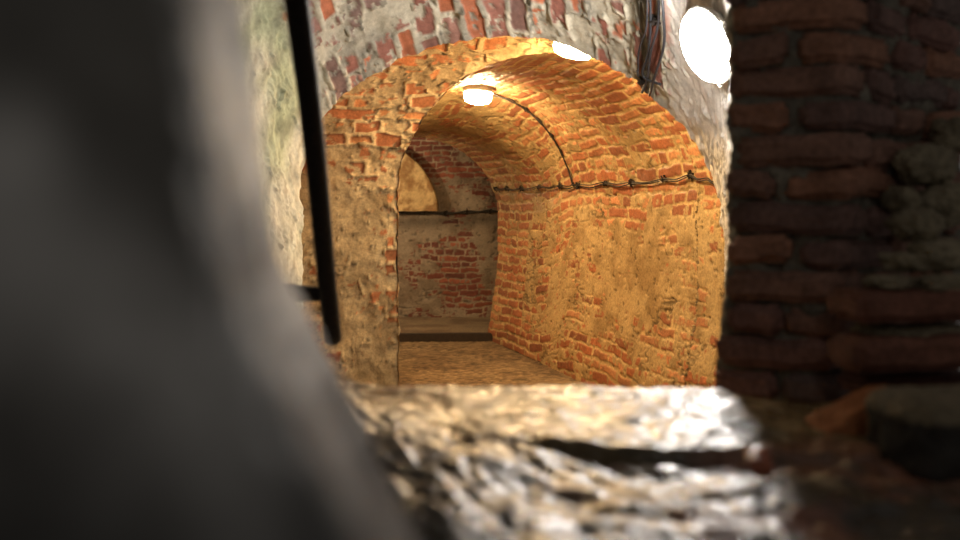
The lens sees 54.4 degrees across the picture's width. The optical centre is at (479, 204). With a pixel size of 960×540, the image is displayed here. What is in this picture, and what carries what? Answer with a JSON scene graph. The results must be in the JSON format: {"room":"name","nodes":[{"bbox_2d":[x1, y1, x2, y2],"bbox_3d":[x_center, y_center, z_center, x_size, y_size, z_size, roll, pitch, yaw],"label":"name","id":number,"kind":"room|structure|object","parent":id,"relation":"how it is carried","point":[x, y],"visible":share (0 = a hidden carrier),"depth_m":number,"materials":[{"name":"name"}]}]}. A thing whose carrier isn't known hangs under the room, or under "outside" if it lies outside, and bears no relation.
{"room":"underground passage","nodes":[
{"label":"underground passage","id":0,"kind":"room"},
{"bbox_2d":[396,194,399,385],"bbox_3d":[-1.179,0.720,8.323,0.046,1.594,4.379,0,0,-17],"label":"wall","id":1,"kind":"structure","parent":0,"point":[397,194],"depth_m":6.25,"materials":[{"name":"brown brick"}]},
{"bbox_2d":[399,332,492,341],"bbox_3d":[-0.825,1.474,10.291,2.350,0.113,0.120,0,0,-2],"label":"trim","id":2,"kind":"structure","parent":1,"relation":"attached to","point":[469,336],"depth_m":10.25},
{"bbox_2d":[399,317,490,332],"bbox_3d":[-0.500,1.425,11.250,4.200,0.006,1.900,0,0,0],"label":"floor","id":3,"kind":"structure","parent":0,"point":[407,324],"depth_m":11.12,"materials":[{"name":"brown stone"}]},
{"bbox_2d":[397,137,498,316],"bbox_3d":[-0.503,-0.050,11.854,4.221,3.124,0.056,0,0,0],"label":"wall","id":4,"kind":"structure","parent":0,"point":[447,266],"depth_m":11.85,"materials":[{"name":"red brick"}]},
{"bbox_2d":[397,153,438,210],"bbox_3d":[-1.040,-0.376,11.802,1.032,0.919,0.166,0,0,0],"label":"wall","id":5,"kind":"structure","parent":4,"relation":"attached to","point":[417,191],"depth_m":11.76,"materials":[{"name":"beige paint"}]},
{"bbox_2d":[399,209,497,216],"bbox_3d":[-0.424,0.097,11.827,1.539,0.105,0.078,0,0,0],"label":"cable","id":6,"kind":"object","parent":4,"relation":"attached to","point":[489,211],"visible":0.82,"depth_m":11.82,"materials":[{"name":"black rubber"}]},
{"bbox_2d":[241,0,731,284],"bbox_3d":[-0.141,-0.935,3.953,3.118,4.895,2.735,0,0,0],"label":"wall","id":7,"kind":"structure","parent":0,"point":[355,40],"depth_m":5.10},
{"bbox_2d":[636,0,665,96],"bbox_3d":[0.913,-0.847,4.962,0.136,0.473,0.639,0,0,6],"label":"cable bundle","id":8,"kind":"object","parent":7,"relation":"attached to","point":[653,20],"visible":1,"depth_m":4.94,"materials":[{"name":"black rubber"}]},
{"bbox_2d":[680,5,728,86],"bbox_3d":[1.085,-0.749,4.400,0.212,0.374,0.425,0,0,-14],"label":"lamp","id":9,"kind":"object","parent":7,"relation":"attached to","point":[705,47],"visible":0.87,"depth_m":4.34,"materials":[{"name":"glass"}]},
{"bbox_2d":[299,36,699,386],"bbox_3d":[-0.039,0.165,6.240,3.033,2.681,0.056,0,0,0],"label":"archway","id":10,"kind":"object","parent":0,"point":[368,131],"visible":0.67,"depth_m":6.25,"materials":[{"name":"orange brick"}]},
{"bbox_2d":[398,341,688,386],"bbox_3d":[0.000,1.500,6.550,4.400,0.018,7.900,0,0,0],"label":"floor","id":11,"kind":"structure","parent":0,"point":[478,363],"depth_m":8.61,"materials":[{"name":"brown stone"}]},
{"bbox_2d":[397,53,696,213],"bbox_3d":[-0.172,-0.471,8.332,1.960,1.121,4.935,0,0,-17],"label":"ceiling","id":12,"kind":"structure","parent":0,"point":[602,123],"depth_m":7.67,"materials":[{"name":"orange brick"}]},
{"bbox_2d":[463,84,493,104],"bbox_3d":[-0.014,-0.984,7.943,0.272,0.248,0.270,0,0,-15],"label":"lamp","id":13,"kind":"object","parent":12,"relation":"attached to","point":[479,94],"visible":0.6,"depth_m":7.84,"materials":[{"name":"glass"}]},
{"bbox_2d":[464,90,491,104],"bbox_3d":[-0.018,-0.907,7.934,0.240,0.090,0.240,0,-7,31],"label":"diffuser","id":14,"kind":"object","parent":13,"relation":"attached to","point":[477,97],"depth_m":7.85,"materials":[{"name":"white"}]},
{"bbox_2d":[493,93,574,185],"bbox_3d":[0.483,-0.568,8.237,0.747,0.827,0.064,0,0,-10],"label":"cable","id":15,"kind":"object","parent":12,"relation":"attached to","point":[525,109],"visible":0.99,"depth_m":8.23,"materials":[{"name":"black rubber"}]},
{"bbox_2d":[493,170,713,191],"bbox_3d":[0.863,-0.184,8.126,0.097,0.109,4.558,0,0,-18],"label":"cable","id":16,"kind":"object","parent":12,"relation":"attached to","point":[689,174],"visible":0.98,"depth_m":7.40,"materials":[{"name":"black rubber"}]},
{"bbox_2d":[488,193,724,388],"bbox_3d":[0.927,0.715,7.849,0.141,1.589,5.408,0,0,-17],"label":"wall","id":17,"kind":"structure","parent":0,"point":[596,291],"depth_m":7.41,"materials":[{"name":"brick"}]},
{"bbox_2d":[621,72,720,203],"bbox_3d":[0.090,-0.587,5.761,3.321,1.192,0.988,0,0,0],"label":"arch","id":18,"kind":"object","parent":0,"point":[707,191],"depth_m":6.17,"materials":[{"name":"orange brick"}]},
{"bbox_2d":[553,42,589,59],"bbox_3d":[0.586,-1.007,5.750,0.279,0.221,0.278,0,0,40],"label":"lamp","id":19,"kind":"object","parent":18,"relation":"attached to","point":[563,50],"visible":0.21,"depth_m":5.68,"materials":[{"name":"glass"}]},
{"bbox_2d":[715,0,959,404],"bbox_3d":[0.950,-0.162,2.252,0.808,1.397,0.765,0,0,-22],"label":"brick wall","id":20,"kind":"structure","parent":0,"point":[842,275],"depth_m":2.10,"materials":[{"name":"brown brick"}]},
{"bbox_3d":[0.175,1.200,1.270,1.830,0.600,1.260,0,0,0],"label":"wall","id":21,"kind":"structure","parent":0,"visible":0},
{"bbox_2d":[0,0,413,539],"bbox_3d":[-0.432,0.034,0.593,0.877,0.328,0.875,0,0,0],"label":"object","id":22,"kind":"structure","parent":21,"relation":"attached to","point":[165,374],"depth_m":0.26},
{"bbox_2d":[341,379,959,539],"bbox_3d":[0.175,0.554,1.310,1.850,0.792,1.380,0,0,0],"label":"stone ledge","id":23,"kind":"object","parent":21,"relation":"on","point":[581,461],"visible":0.56,"depth_m":1.33,"materials":[{"name":"grey stone"}]},
{"bbox_2d":[744,446,773,479],"bbox_3d":[0.396,0.366,1.325,0.037,0.038,0.059,0,0,10],"label":"chip","id":24,"kind":"object","parent":23,"relation":"on","point":[757,458],"visible":1,"depth_m":1.30,"materials":[{"name":"stone"}]},
{"bbox_2d":[804,384,887,435],"bbox_3d":[0.646,0.360,1.610,0.153,0.087,0.107,0,0,0],"label":"brick","id":25,"kind":"object","parent":23,"relation":"on","point":[847,416],"visible":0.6,"depth_m":1.60,"materials":[{"name":"red brick"}]},
{"bbox_2d":[865,384,959,483],"bbox_3d":[0.739,0.379,1.446,0.249,0.178,0.218,0,0,0],"label":"stone block","id":26,"kind":"object","parent":23,"relation":"on","point":[916,429],"visible":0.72,"depth_m":1.39,"materials":[{"name":"stone"}]},
{"bbox_3d":[-1.150,-0.150,1.865,0.700,3.300,1.770,0,0,0],"label":"wall","id":27,"kind":"structure","parent":0,"visible":0},
{"bbox_2d":[284,0,341,344],"bbox_3d":[-0.605,-0.048,2.215,0.509,0.864,0.704,0,0,0],"label":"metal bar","id":28,"kind":"object","parent":27,"relation":"attached to","point":[298,12],"visible":0.82,"depth_m":2.15,"materials":[{"name":"metal"}]}
]}

